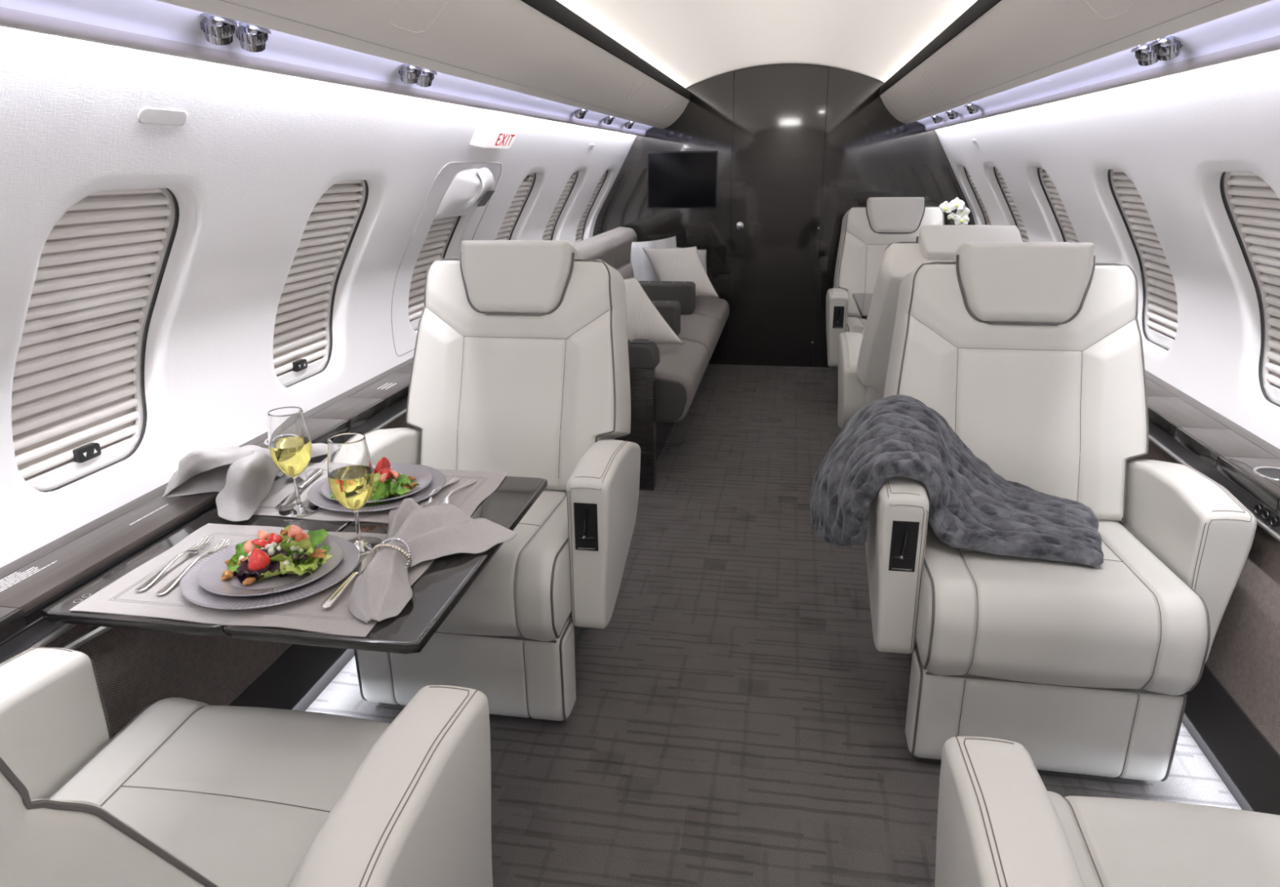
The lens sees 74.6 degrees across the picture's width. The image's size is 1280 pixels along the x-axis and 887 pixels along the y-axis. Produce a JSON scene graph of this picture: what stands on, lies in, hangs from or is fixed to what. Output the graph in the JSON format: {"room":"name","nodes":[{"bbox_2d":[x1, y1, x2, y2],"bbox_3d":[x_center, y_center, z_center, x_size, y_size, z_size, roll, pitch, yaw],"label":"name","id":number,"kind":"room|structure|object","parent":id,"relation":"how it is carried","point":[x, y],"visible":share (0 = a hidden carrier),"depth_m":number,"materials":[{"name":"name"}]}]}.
{"room":"aircraft cabin","nodes":[
{"label":"aircraft cabin","id":0,"kind":"room"},
{"bbox_2d":[0,26,636,567],"bbox_3d":[-0.897,-0.131,1.299,0.376,1.050,8.600,3,19,10],"label":"wall","id":1,"kind":"structure","parent":0,"point":[255,153],"depth_m":1.73,"materials":[{"name":"white plastic"}]},
{"bbox_2d":[11,187,179,492],"bbox_3d":[-0.961,-0.202,1.500,0.222,0.604,0.392,3,19,10],"label":"window","id":2,"kind":"structure","parent":1,"relation":"in","point":[79,409],"depth_m":1.52,"materials":[{"name":"white"}]},
{"bbox_2d":[72,441,101,462],"bbox_3d":[-1.050,0.017,1.595,0.012,0.026,0.054,3,19,10],"label":"switch","id":3,"kind":"object","parent":2,"relation":"attached to","point":[82,451],"depth_m":1.59,"materials":[{"name":"black plastic"}]},
{"bbox_2d":[137,107,187,125],"bbox_3d":[-0.770,-0.527,1.357,0.014,0.023,0.112,3,19,10],"label":"cover plate","id":4,"kind":"object","parent":1,"relation":"attached to","point":[146,115],"visible":1,"depth_m":1.35,"materials":[{"name":"grey"}]},
{"bbox_2d":[0,357,413,662],"bbox_3d":[-1.153,0.570,0.386,0.160,0.076,6.370,3,19,10],"label":"ledge","id":5,"kind":"object","parent":1,"relation":"attached to","point":[29,584],"visible":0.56,"depth_m":1.49,"materials":[{"name":"grey wood"}]},
{"bbox_2d":[41,469,547,653],"bbox_3d":[-0.551,0.213,1.536,0.608,0.105,0.669,3,19,10],"label":"folding table","id":6,"kind":"object","parent":5,"relation":"attached to","point":[442,584],"visible":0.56,"depth_m":1.30,"materials":[{"name":"grey wood"}]},
{"bbox_2d":[161,443,327,521],"bbox_3d":[-0.815,0.023,1.745,0.285,0.124,0.404,3,19,10],"label":"napkin","id":7,"kind":"object","parent":6,"relation":"on","point":[244,476],"visible":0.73,"depth_m":1.60,"materials":[{"name":"grey fabric"}]},
{"bbox_2d":[69,523,435,636],"bbox_3d":[-0.596,0.210,1.377,0.482,0.004,0.329,3,19,10],"label":"placemat","id":8,"kind":"object","parent":6,"relation":"on","point":[120,597],"visible":0.46,"depth_m":1.28,"materials":[{"name":"grey fabric"}]},
{"bbox_2d":[134,536,213,591],"bbox_3d":[-0.772,0.196,1.396,0.024,0.015,0.185,2,19,7],"label":"fork","id":9,"kind":"object","parent":8,"relation":"on","point":[149,581],"visible":1,"depth_m":1.38,"materials":[{"name":"silver metal"}]},
{"bbox_2d":[155,538,231,595],"bbox_3d":[-0.733,0.199,1.383,0.024,0.015,0.185,1,18,7],"label":"fork","id":10,"kind":"object","parent":8,"relation":"on","point":[171,584],"visible":0.98,"depth_m":1.36,"materials":[{"name":"silver metal"}]},
{"bbox_2d":[179,532,359,608],"bbox_3d":[-0.596,0.206,1.364,0.269,0.013,0.269,-18,25,-41],"label":"charger plate","id":11,"kind":"object","parent":8,"relation":"on","point":[190,588],"visible":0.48,"depth_m":1.29,"materials":[{"name":"grey ceramic"}]},
{"bbox_2d":[196,535,342,595],"bbox_3d":[-0.596,0.200,1.362,0.218,0.017,0.218,15,24,39],"label":"salad plate","id":12,"kind":"object","parent":11,"relation":"on","point":[209,575],"visible":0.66,"depth_m":1.33,"materials":[{"name":"grey ceramic"}]},
{"bbox_2d":[226,542,248,572],"bbox_3d":[-0.651,0.188,1.376,0.048,0.036,0.056,-6,19,-16],"label":"lettuce leaf","id":13,"kind":"object","parent":12,"relation":"on","point":[240,551],"visible":0.3,"depth_m":1.37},
{"bbox_2d":[243,539,255,552],"bbox_3d":[-0.638,0.169,1.370,0.025,0.023,0.016,15,24,40],"label":"strawberry slice","id":14,"kind":"object","parent":13,"relation":"on","point":[248,546],"visible":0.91,"depth_m":1.36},
{"bbox_2d":[237,564,273,577],"bbox_3d":[-0.601,0.206,1.337,0.046,0.039,0.060,6,19,18],"label":"lettuce leaf","id":15,"kind":"object","parent":12,"relation":"on","point":[244,567],"visible":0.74,"depth_m":1.32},
{"bbox_2d":[248,547,271,570],"bbox_3d":[-0.595,0.181,1.319,0.021,0.033,0.039,5,19,16],"label":"strawberry","id":16,"kind":"object","parent":15,"relation":"on","point":[259,559],"visible":1,"depth_m":1.31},
{"bbox_2d":[235,560,277,583],"bbox_3d":[-0.617,0.201,1.348,0.048,0.031,0.071,8,20,25],"label":"lettuce leaf","id":17,"kind":"object","parent":12,"relation":"on","point":[242,577],"visible":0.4,"depth_m":1.33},
{"bbox_2d":[261,547,288,577],"bbox_3d":[-0.591,0.189,1.357,0.064,0.036,0.042,6,19,19],"label":"lettuce leaf","id":18,"kind":"object","parent":12,"relation":"on","point":[275,566],"visible":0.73,"depth_m":1.36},
{"bbox_2d":[260,538,301,556],"bbox_3d":[-0.590,0.181,1.379,0.082,0.034,0.050,-2,18,-4],"label":"lettuce leaf","id":19,"kind":"object","parent":12,"relation":"on","point":[282,543],"visible":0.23,"depth_m":1.39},
{"bbox_2d":[295,531,309,542],"bbox_3d":[-0.559,0.153,1.392,0.023,0.020,0.014,-4,19,-9],"label":"strawberry slice","id":20,"kind":"object","parent":19,"relation":"on","point":[300,535],"visible":0.97,"depth_m":1.39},
{"bbox_2d":[257,558,308,580],"bbox_3d":[-0.568,0.202,1.337,0.079,0.024,0.054,5,19,17],"label":"lettuce leaf","id":21,"kind":"object","parent":12,"relation":"on","point":[282,571],"visible":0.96,"depth_m":1.33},
{"bbox_2d":[270,542,315,561],"bbox_3d":[-0.568,0.183,1.372,0.079,0.035,0.053,-1,18,1],"label":"lettuce leaf","id":22,"kind":"object","parent":12,"relation":"on","point":[280,557],"visible":0.7,"depth_m":1.36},
{"bbox_2d":[274,538,312,551],"bbox_3d":[-0.583,0.172,1.395,0.086,0.045,0.052,-5,19,-12],"label":"lettuce leaf","id":23,"kind":"object","parent":12,"relation":"on","point":[304,544],"visible":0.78,"depth_m":1.38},
{"bbox_2d":[251,537,266,547],"bbox_3d":[-0.619,0.164,1.370,0.025,0.020,0.022,4,19,15],"label":"strawberry","id":24,"kind":"object","parent":23,"relation":"on","point":[260,542],"visible":1,"depth_m":1.36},
{"bbox_2d":[267,532,283,543],"bbox_3d":[-0.597,0.158,1.372,0.023,0.020,0.017,-2,18,-4],"label":"strawberry","id":25,"kind":"object","parent":23,"relation":"on","point":[275,537],"visible":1,"depth_m":1.37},
{"bbox_2d":[283,550,319,575],"bbox_3d":[-0.547,0.194,1.348,0.054,0.022,0.082,-2,18,-5],"label":"lettuce leaf","id":26,"kind":"object","parent":12,"relation":"on","point":[287,567],"visible":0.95,"depth_m":1.34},
{"bbox_2d":[283,528,328,545],"bbox_3d":[-0.564,0.175,1.416,0.047,0.044,0.076,15,24,40],"label":"lettuce leaf","id":27,"kind":"object","parent":12,"relation":"on","point":[317,536],"visible":0.21,"depth_m":1.43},
{"bbox_2d":[288,544,330,564],"bbox_3d":[-0.534,0.188,1.382,0.072,0.026,0.050,-17,24,-40],"label":"lettuce leaf","id":28,"kind":"object","parent":12,"relation":"on","point":[327,548],"visible":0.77,"depth_m":1.38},
{"bbox_2d":[297,547,332,570],"bbox_3d":[-0.534,0.190,1.361,0.046,0.024,0.065,1,18,6],"label":"lettuce leaf","id":29,"kind":"object","parent":12,"relation":"on","point":[302,566],"visible":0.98,"depth_m":1.36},
{"bbox_2d":[309,547,326,558],"bbox_3d":[-0.524,0.179,1.374,0.027,0.015,0.020,1,18,4],"label":"walnut","id":30,"kind":"object","parent":29,"relation":"on","point":[318,553],"visible":1,"depth_m":1.37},
{"label":"lettuce leaf","id":31,"kind":"object","parent":12,"relation":"on","visible":0},
{"bbox_2d":[288,524,302,537],"bbox_3d":[-0.574,0.146,1.401,0.014,0.021,0.024,14,23,38],"label":"strawberry slice","id":32,"kind":"object","parent":31,"relation":"on","point":[293,530],"visible":0.88,"depth_m":1.40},
{"bbox_2d":[320,546,383,608],"bbox_3d":[-0.458,0.210,1.348,0.019,0.010,0.215,1,18,5],"label":"knife","id":33,"kind":"object","parent":8,"relation":"on","point":[333,597],"visible":0.95,"depth_m":1.31,"materials":[{"name":"silver metal"}]},
{"bbox_2d":[327,432,382,555],"bbox_3d":[-0.488,0.085,1.430,0.075,0.198,0.075,-14,23,-35],"label":"wine glass","id":34,"kind":"object","parent":8,"relation":"on","point":[350,469],"visible":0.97,"depth_m":1.40,"materials":[{"name":"white"}]},
{"bbox_2d":[348,497,516,622],"bbox_3d":[-0.428,0.162,1.400,0.304,0.072,0.337,9,21,28],"label":"napkin","id":35,"kind":"object","parent":8,"relation":"on","point":[383,589],"visible":0.98,"depth_m":1.40,"materials":[{"name":"grey fabric"}]},
{"bbox_2d":[371,537,412,568],"bbox_3d":[-0.400,0.183,1.353,0.067,0.061,0.043,3,19,10],"label":"napkin ring","id":36,"kind":"object","parent":35,"relation":"attached to","point":[375,548],"visible":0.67,"depth_m":1.34,"materials":[{"name":"silver metal"}]},
{"bbox_2d":[253,462,508,523],"bbox_3d":[-0.542,0.099,1.711,0.484,0.004,0.296,3,19,10],"label":"placemat","id":37,"kind":"object","parent":6,"relation":"on","point":[467,499],"visible":0.39,"depth_m":1.70,"materials":[{"name":"grey fabric"}]},
{"bbox_2d":[267,406,319,516],"bbox_3d":[-0.657,0.034,1.590,0.075,0.198,0.075,-14,23,-35],"label":"wine glass","id":38,"kind":"object","parent":37,"relation":"on","point":[290,444],"visible":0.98,"depth_m":1.56,"materials":[{"name":"white"}]},
{"bbox_2d":[274,467,323,508],"bbox_3d":[-0.695,0.090,1.719,0.018,0.010,0.215,0,18,1],"label":"knife","id":39,"kind":"object","parent":37,"relation":"on","point":[317,472],"visible":0.96,"depth_m":1.72,"materials":[{"name":"silver metal"}]},
{"bbox_2d":[307,462,445,511],"bbox_3d":[-0.532,0.091,1.709,0.269,0.013,0.269,-9,20,-24],"label":"charger plate","id":40,"kind":"object","parent":37,"relation":"on","point":[315,495],"visible":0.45,"depth_m":1.65,"materials":[{"name":"grey ceramic"}]},
{"bbox_2d":[320,463,432,502],"bbox_3d":[-0.532,0.085,1.707,0.218,0.017,0.218,13,23,36],"label":"salad plate","id":41,"kind":"object","parent":40,"relation":"on","point":[424,477],"visible":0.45,"depth_m":1.73,"materials":[{"name":"grey ceramic"}]},
{"bbox_2d":[367,479,386,505],"bbox_3d":[-0.516,0.096,1.635,0.044,0.049,0.066,-8,20,-22],"label":"lettuce leaf","id":42,"kind":"object","parent":41,"relation":"on","point":[380,486],"visible":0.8,"depth_m":1.64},
{"bbox_2d":[371,481,411,503],"bbox_3d":[-0.494,0.097,1.650,0.079,0.030,0.053,-14,22,-34],"label":"lettuce leaf","id":43,"kind":"object","parent":41,"relation":"on","point":[389,491],"visible":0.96,"depth_m":1.66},
{"bbox_2d":[384,473,409,497],"bbox_3d":[-0.492,0.084,1.677,0.050,0.036,0.068,17,25,42],"label":"lettuce leaf","id":44,"kind":"object","parent":41,"relation":"on","point":[402,478],"visible":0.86,"depth_m":1.69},
{"label":"lettuce leaf","id":45,"kind":"object","parent":41,"relation":"on","visible":0},
{"bbox_2d":[375,457,390,471],"bbox_3d":[-0.534,0.043,1.730,0.021,0.033,0.039,5,19,16],"label":"strawberry","id":46,"kind":"object","parent":45,"relation":"on","point":[384,462],"visible":0.62,"depth_m":1.72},
{"bbox_2d":[417,477,460,507],"bbox_3d":[-0.407,0.096,1.683,0.024,0.015,0.185,4,19,14],"label":"fork","id":47,"kind":"object","parent":37,"relation":"on","point":[428,500],"visible":0.76,"depth_m":1.66,"materials":[{"name":"silver metal"}]},
{"bbox_2d":[435,478,476,505],"bbox_3d":[-0.371,0.099,1.674,0.024,0.015,0.185,4,19,14],"label":"fork","id":48,"kind":"object","parent":37,"relation":"on","point":[446,500],"visible":0.59,"depth_m":1.67,"materials":[{"name":"silver metal"}]},
{"bbox_2d":[43,412,418,738],"bbox_3d":[-0.875,0.528,1.515,0.073,0.562,8.600,3,19,10],"label":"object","id":49,"kind":"structure","parent":1,"relation":"attached to","point":[135,669],"depth_m":1.64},
{"bbox_2d":[273,179,368,387],"bbox_3d":[-0.833,-0.434,2.197,0.222,0.604,0.392,3,19,10],"label":"window","id":50,"kind":"structure","parent":1,"relation":"in","point":[303,332],"depth_m":2.25,"materials":[{"name":"white"}]},
{"bbox_2d":[292,358,307,371],"bbox_3d":[-0.923,-0.212,2.282,0.012,0.026,0.054,3,19,10],"label":"switch","id":51,"kind":"object","parent":50,"relation":"attached to","point":[298,364],"depth_m":2.28,"materials":[{"name":"black plastic"}]},
{"bbox_2d":[0,0,690,136],"bbox_3d":[-0.585,-0.652,1.067,0.302,0.253,8.600,3,19,10],"label":"bin","id":52,"kind":"object","parent":1,"relation":"attached to","point":[536,59],"visible":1,"depth_m":1.72,"materials":[{"name":"plastic"}]},
{"bbox_2d":[200,13,238,45],"bbox_3d":[-0.631,-0.625,1.252,0.061,0.057,0.067,3,19,10],"label":"air vent","id":53,"kind":"object","parent":52,"relation":"attached to","point":[216,30],"depth_m":1.25,"materials":[{"name":"silver metal"}]},
{"bbox_2d":[235,22,271,52],"bbox_3d":[-0.616,-0.652,1.331,0.061,0.057,0.067,3,19,10],"label":"air vent","id":54,"kind":"object","parent":52,"relation":"attached to","point":[250,37],"depth_m":1.33,"materials":[{"name":"silver metal"}]},
{"bbox_2d":[397,63,422,84],"bbox_3d":[-0.516,-0.834,1.878,0.061,0.057,0.067,3,19,10],"label":"air vent","id":55,"kind":"object","parent":52,"relation":"attached to","point":[406,73],"depth_m":1.87,"materials":[{"name":"silver metal"}]},
{"bbox_2d":[416,67,437,87],"bbox_3d":[-0.502,-0.859,1.953,0.061,0.057,0.067,3,19,10],"label":"air vent","id":56,"kind":"object","parent":52,"relation":"attached to","point":[425,77],"depth_m":1.95,"materials":[{"name":"silver metal"}]},
{"bbox_2d":[574,108,588,119],"bbox_3d":[-0.240,-1.342,3.397,0.061,0.057,0.067,3,19,10],"label":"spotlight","id":57,"kind":"object","parent":52,"relation":"attached to","point":[580,113],"depth_m":3.39,"materials":[{"name":"silver metal"}]},
{"bbox_2d":[603,115,615,124],"bbox_3d":[-0.145,-1.514,3.911,0.061,0.057,0.067,3,19,10],"label":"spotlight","id":58,"kind":"object","parent":52,"relation":"attached to","point":[608,119],"depth_m":3.90,"materials":[{"name":"silver metal"}]},
{"bbox_2d":[408,215,461,330],"bbox_3d":[-0.698,-0.680,2.930,0.222,0.604,0.392,3,19,10],"label":"window","id":59,"kind":"structure","parent":1,"relation":"in","point":[439,236],"depth_m":2.99,"materials":[{"name":"white"}]},
{"bbox_2d":[391,162,501,355],"bbox_3d":[-0.631,-0.655,2.915,0.251,0.604,0.603,3,19,10],"label":"hatch","id":60,"kind":"object","parent":1,"relation":"attached to","point":[464,193],"visible":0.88,"depth_m":2.79,"materials":[{"name":"grey"}]},
{"bbox_2d":[470,115,520,148],"bbox_3d":[-0.478,-1.032,2.793,0.071,0.093,0.320,3,19,10],"label":"exit sign","id":61,"kind":"object","parent":1,"relation":"attached to","point":[493,132],"visible":1,"depth_m":2.75,"materials":[{"name":"white"}]},
{"bbox_2d":[494,173,536,239],"bbox_3d":[-0.566,-0.920,3.650,0.222,0.604,0.392,3,19,10],"label":"window","id":62,"kind":"structure","parent":1,"relation":"in","point":[505,232],"depth_m":3.71,"materials":[{"name":"white"}]},
{"bbox_2d":[542,171,578,240],"bbox_3d":[-0.433,-1.161,4.369,0.222,0.604,0.392,3,19,10],"label":"window","id":63,"kind":"structure","parent":1,"relation":"in","point":[548,232],"depth_m":4.46,"materials":[{"name":"white"}]},
{"bbox_2d":[574,169,608,243],"bbox_3d":[-0.305,-1.395,5.070,0.222,0.604,0.392,3,19,10],"label":"window","id":64,"kind":"structure","parent":1,"relation":"in","point":[580,233],"depth_m":5.19,"materials":[{"name":"white"}]},
{"bbox_2d":[556,0,977,88],"bbox_3d":[0.102,-0.773,0.900,1.400,0.197,8.600,3,19,10],"label":"ceiling","id":65,"kind":"structure","parent":0,"point":[691,42],"depth_m":3.36,"materials":[{"name":"white"}]},
{"bbox_2d":[304,364,1242,886],"bbox_3d":[0.122,0.839,1.435,2.260,0.001,8.600,3,19,10],"label":"floor","id":66,"kind":"structure","parent":0,"point":[737,717],"depth_m":2.01,"materials":[{"name":"grey carpet"}]},
{"bbox_2d":[0,646,493,886],"bbox_3d":[-0.600,0.473,0.907,0.708,1.045,0.890,3,19,10],"label":"armchair","id":67,"kind":"object","parent":66,"relation":"on","point":[188,793],"visible":1,"depth_m":1.09,"materials":[{"name":"beige leather"}]},
{"bbox_2d":[49,697,390,886],"bbox_3d":[-0.564,0.578,1.124,0.512,0.212,0.538,3,19,10],"label":"seat cushion","id":68,"kind":"object","parent":67,"relation":"on","point":[241,795],"depth_m":1.17,"materials":[{"name":"beige leather"}]},
{"bbox_2d":[320,240,640,720],"bbox_3d":[-0.368,0.042,2.166,0.708,1.064,0.838,3,19,10],"label":"armchair","id":69,"kind":"object","parent":66,"relation":"on","point":[520,367],"visible":0.79,"depth_m":2.19,"materials":[{"name":"beige leather"}]},
{"bbox_2d":[435,489,571,641],"bbox_3d":[-0.388,0.258,2.082,0.512,0.212,0.538,3,19,10],"label":"seat cushion","id":70,"kind":"object","parent":69,"relation":"on","point":[523,593],"depth_m":1.83,"materials":[{"name":"beige leather"}]},
{"bbox_2d":[613,338,659,490],"bbox_3d":[-0.236,-0.118,3.370,0.628,0.606,0.110,3,19,10],"label":"sofa armrest","id":71,"kind":"object","parent":66,"relation":"on","point":[643,353],"visible":0.3,"depth_m":3.28,"materials":[{"name":"brown wood"}]},
{"bbox_2d":[572,226,729,462],"bbox_3d":[-0.004,-0.605,4.386,0.802,0.884,2.148,3,19,10],"label":"sofa","id":72,"kind":"object","parent":66,"relation":"on","point":[700,322],"visible":0.36,"depth_m":4.06,"materials":[{"name":"grey fabric"}]},
{"bbox_2d":[572,235,615,268],"bbox_3d":[-0.271,-0.815,4.348,0.269,0.453,0.696,3,19,10],"label":"cushion","id":73,"kind":"object","parent":72,"relation":"on","point":[595,247],"depth_m":4.31,"materials":[{"name":"grey fabric"}]},
{"bbox_2d":[595,226,636,279],"bbox_3d":[-0.153,-1.031,4.992,0.269,0.453,0.676,3,19,10],"label":"cushion","id":74,"kind":"object","parent":72,"relation":"on","point":[623,237],"depth_m":4.86,"materials":[{"name":"grey fabric"}]},
{"bbox_2d":[629,235,676,280],"bbox_3d":[0.088,-1.061,5.066,0.356,0.356,0.157,-1,18,-1],"label":"throw cushion","id":75,"kind":"object","parent":72,"relation":"on","point":[642,268],"visible":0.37,"depth_m":5.04,"materials":[{"name":"fabric"}]},
{"bbox_2d":[623,276,684,344],"bbox_3d":[-0.063,-0.561,3.612,0.513,0.291,0.140,-3,18,-7],"label":"throw cushion","id":76,"kind":"object","parent":72,"relation":"on","point":[644,321],"visible":0.43,"depth_m":3.59,"materials":[{"name":"grey fabric"}]},
{"bbox_2d":[642,245,719,297],"bbox_3d":[0.235,-0.998,4.900,0.446,0.281,0.195,0,18,2],"label":"throw cushion","id":77,"kind":"object","parent":72,"relation":"on","point":[685,264],"visible":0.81,"depth_m":4.86,"materials":[{"name":"grey fabric"}]},
{"bbox_2d":[655,338,708,422],"bbox_3d":[-0.087,-0.300,3.737,0.723,0.217,0.696,3,19,10],"label":"seat cushion","id":78,"kind":"object","parent":72,"relation":"on","point":[680,370],"depth_m":3.39,"materials":[{"name":"grey fabric"}]},
{"bbox_2d":[676,247,710,297],"bbox_3d":[0.278,-1.058,5.225,0.351,0.365,0.084,5,19,16],"label":"throw cushion","id":79,"kind":"object","parent":72,"relation":"on","point":[702,253],"visible":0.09,"depth_m":5.17,"materials":[{"name":"fabric"}]},
{"bbox_2d":[677,313,720,373],"bbox_3d":[0.033,-0.519,4.391,0.723,0.217,0.696,3,19,10],"label":"seat cushion","id":80,"kind":"object","parent":72,"relation":"on","point":[704,330],"depth_m":4.29,"materials":[{"name":"grey fabric"}]},
{"bbox_2d":[692,296,729,339],"bbox_3d":[0.151,-0.734,5.035,0.723,0.217,0.676,3,19,10],"label":"seat cushion","id":81,"kind":"object","parent":72,"relation":"on","point":[717,308],"depth_m":4.91,"materials":[{"name":"grey fabric"}]},
{"bbox_2d":[826,196,944,366],"bbox_3d":[1.371,-0.768,4.540,0.708,1.064,0.838,3,19,10],"label":"armchair","id":82,"kind":"object","parent":66,"relation":"on","point":[866,232],"visible":0.44,"depth_m":4.61,"materials":[{"name":"beige leather"}]},
{"bbox_2d":[845,316,866,333],"bbox_3d":[1.343,-0.552,4.457,0.512,0.212,0.538,3,19,10],"label":"seat cushion","id":83,"kind":"object","parent":82,"relation":"on","point":[857,324],"depth_m":4.35,"materials":[{"name":"beige leather"}]},
{"bbox_2d":[837,224,1022,429],"bbox_3d":[1.105,-0.278,3.093,0.708,1.053,0.870,3,19,10],"label":"armchair","id":84,"kind":"object","parent":66,"relation":"on","point":[863,359],"visible":0.27,"depth_m":2.72,"materials":[{"name":"beige leather"}]},
{"bbox_2d":[865,241,1257,781],"bbox_3d":[0.895,0.097,1.952,0.708,1.064,0.838,3,19,10],"label":"armchair","id":85,"kind":"object","parent":66,"relation":"on","point":[1031,353],"visible":0.84,"depth_m":1.77,"materials":[{"name":"beige leather"}]},
{"bbox_2d":[809,394,1103,567],"bbox_3d":[0.715,0.072,1.899,0.637,0.310,0.373,3,19,10],"label":"fur throw","id":86,"kind":"object","parent":85,"relation":"on","point":[971,506],"visible":1,"depth_m":1.82,"materials":[{"name":"fur"}]},
{"bbox_2d":[915,520,1207,694],"bbox_3d":[0.868,0.313,1.869,0.512,0.212,0.538,3,19,10],"label":"seat cushion","id":87,"kind":"object","parent":85,"relation":"on","point":[1135,622],"depth_m":1.64,"materials":[{"name":"beige leather"}]},
{"bbox_2d":[934,734,1279,886],"bbox_3d":[0.663,0.528,0.693,0.708,1.045,0.890,3,19,10],"label":"armchair","id":88,"kind":"object","parent":66,"relation":"on","point":[999,824],"visible":1,"depth_m":0.98,"materials":[{"name":"beige leather"}]},
{"bbox_2d":[1047,790,1279,886],"bbox_3d":[0.692,0.634,0.911,0.512,0.212,0.538,3,19,10],"label":"seat cushion","id":89,"kind":"object","parent":88,"relation":"on","point":[1113,842],"depth_m":1.03,"materials":[{"name":"beige leather"}]},
{"bbox_2d":[592,66,975,367],"bbox_3d":[0.852,-1.355,5.186,2.500,1.784,0.030,3,19,10],"label":"wall","id":90,"kind":"structure","parent":0,"point":[869,153],"depth_m":5.05,"materials":[{"name":"brown wood"}]},
{"bbox_2d":[647,151,718,208],"bbox_3d":[0.261,-1.624,5.183,0.436,0.336,0.022,3,19,10],"label":"television","id":91,"kind":"object","parent":90,"relation":"attached to","point":[675,179],"visible":1,"depth_m":5.17,"materials":[{"name":"black"}]},
{"bbox_2d":[728,63,828,366],"bbox_3d":[0.834,-1.365,5.179,0.542,1.807,0.048,3,19,10],"label":"door","id":92,"kind":"structure","parent":90,"relation":"in","point":[780,117],"depth_m":5.15,"materials":[{"name":"brown wood"}]},
{"bbox_2d":[728,66,829,365],"bbox_3d":[0.839,-1.360,5.208,0.582,1.780,0.030,3,19,10],"label":"trim","id":93,"kind":"structure","parent":90,"relation":"attached to","point":[828,66],"depth_m":5.16,"materials":[{"name":"black"}]},
{"bbox_2d":[935,49,1279,448],"bbox_3d":[1.118,-0.042,0.958,0.376,1.050,8.600,3,19,10],"label":"wall","id":94,"kind":"structure","parent":0,"point":[1175,136],"depth_m":2.16,"materials":[{"name":"white plastic"}]},
{"bbox_2d":[963,166,991,225],"bbox_3d":[1.906,-1.298,4.696,0.222,0.604,0.392,3,19,10],"label":"window","id":95,"kind":"structure","parent":94,"relation":"in","point":[987,220],"depth_m":4.81,"materials":[{"name":"white"}]},
{"bbox_2d":[993,166,1029,241],"bbox_3d":[1.776,-1.060,3.986,0.222,0.604,0.392,3,19,10],"label":"window","id":96,"kind":"structure","parent":94,"relation":"in","point":[1018,221],"depth_m":4.09,"materials":[{"name":"white"}]},
{"bbox_2d":[1037,167,1090,242],"bbox_3d":[1.642,-0.817,3.257,0.222,0.604,0.392,3,19,10],"label":"window","id":97,"kind":"structure","parent":94,"relation":"in","point":[1068,235],"depth_m":3.34,"materials":[{"name":"white"}]},
{"bbox_2d":[879,0,1279,131],"bbox_3d":[0.792,-0.591,0.834,0.302,0.253,8.600,3,19,10],"label":"bin","id":98,"kind":"object","parent":94,"relation":"attached to","point":[998,57],"visible":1,"depth_m":1.94,"materials":[{"name":"plastic"}]},
{"bbox_2d":[945,110,958,119],"bbox_3d":[1.413,-1.496,3.801,0.061,0.057,0.067,3,19,10],"label":"air vent","id":99,"kind":"object","parent":98,"relation":"attached to","point":[952,114],"depth_m":3.79,"materials":[{"name":"silver metal"}]},
{"bbox_2d":[964,102,978,114],"bbox_3d":[1.334,-1.353,3.371,0.061,0.057,0.067,3,19,10],"label":"air vent","id":100,"kind":"object","parent":98,"relation":"attached to","point":[972,108],"depth_m":3.36,"materials":[{"name":"silver metal"}]},
{"bbox_2d":[1130,42,1159,66],"bbox_3d":[1.022,-0.791,1.690,0.061,0.057,0.067,3,19,10],"label":"air vent","id":101,"kind":"object","parent":98,"relation":"attached to","point":[1145,55],"depth_m":1.69,"materials":[{"name":"silver metal"}]},
{"bbox_2d":[1149,35,1182,60],"bbox_3d":[1.006,-0.761,1.601,0.061,0.057,0.067,3,19,10],"label":"air vent","id":102,"kind":"object","parent":98,"relation":"attached to","point":[1167,47],"depth_m":1.59,"materials":[{"name":"silver metal"}]},
{"bbox_2d":[1107,168,1177,351],"bbox_3d":[1.504,-0.567,2.509,0.222,0.604,0.392,3,19,10],"label":"window","id":103,"kind":"structure","parent":94,"relation":"in","point":[1159,309],"depth_m":2.58,"materials":[{"name":"white"}]},
{"bbox_2d":[1128,439,1279,814],"bbox_3d":[1.112,0.615,1.179,0.073,0.562,8.600,3,19,10],"label":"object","id":104,"kind":"structure","parent":94,"relation":"attached to","point":[1244,655],"depth_m":1.66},
{"bbox_2d":[1145,369,1279,541],"bbox_3d":[1.190,0.316,1.064,0.160,0.076,8.600,3,19,10],"label":"ledge","id":105,"kind":"object","parent":94,"relation":"attached to","point":[1197,436],"visible":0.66,"depth_m":1.91,"materials":[{"name":"grey wood"}]},
{"bbox_2d":[852,293,873,333],"bbox_3d":[1.316,-0.592,3.892,0.610,0.105,0.669,3,19,10],"label":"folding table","id":106,"kind":"object","parent":105,"relation":"attached to","point":[863,300],"visible":0.2,"depth_m":3.95,"materials":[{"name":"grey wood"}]},
{"bbox_2d":[938,197,969,224],"bbox_3d":[1.726,-1.170,4.736,0.256,0.420,0.151,3,19,10],"label":"orchid","id":107,"kind":"object","parent":105,"relation":"on","point":[961,217],"visible":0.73,"depth_m":4.64,"materials":[{"name":"white"}]},
{"bbox_2d":[1219,171,1279,407],"bbox_3d":[1.379,-0.339,1.827,0.222,0.604,0.392,3,19,10],"label":"window","id":108,"kind":"structure","parent":94,"relation":"in","point":[1251,206],"depth_m":1.92,"materials":[{"name":"white"}]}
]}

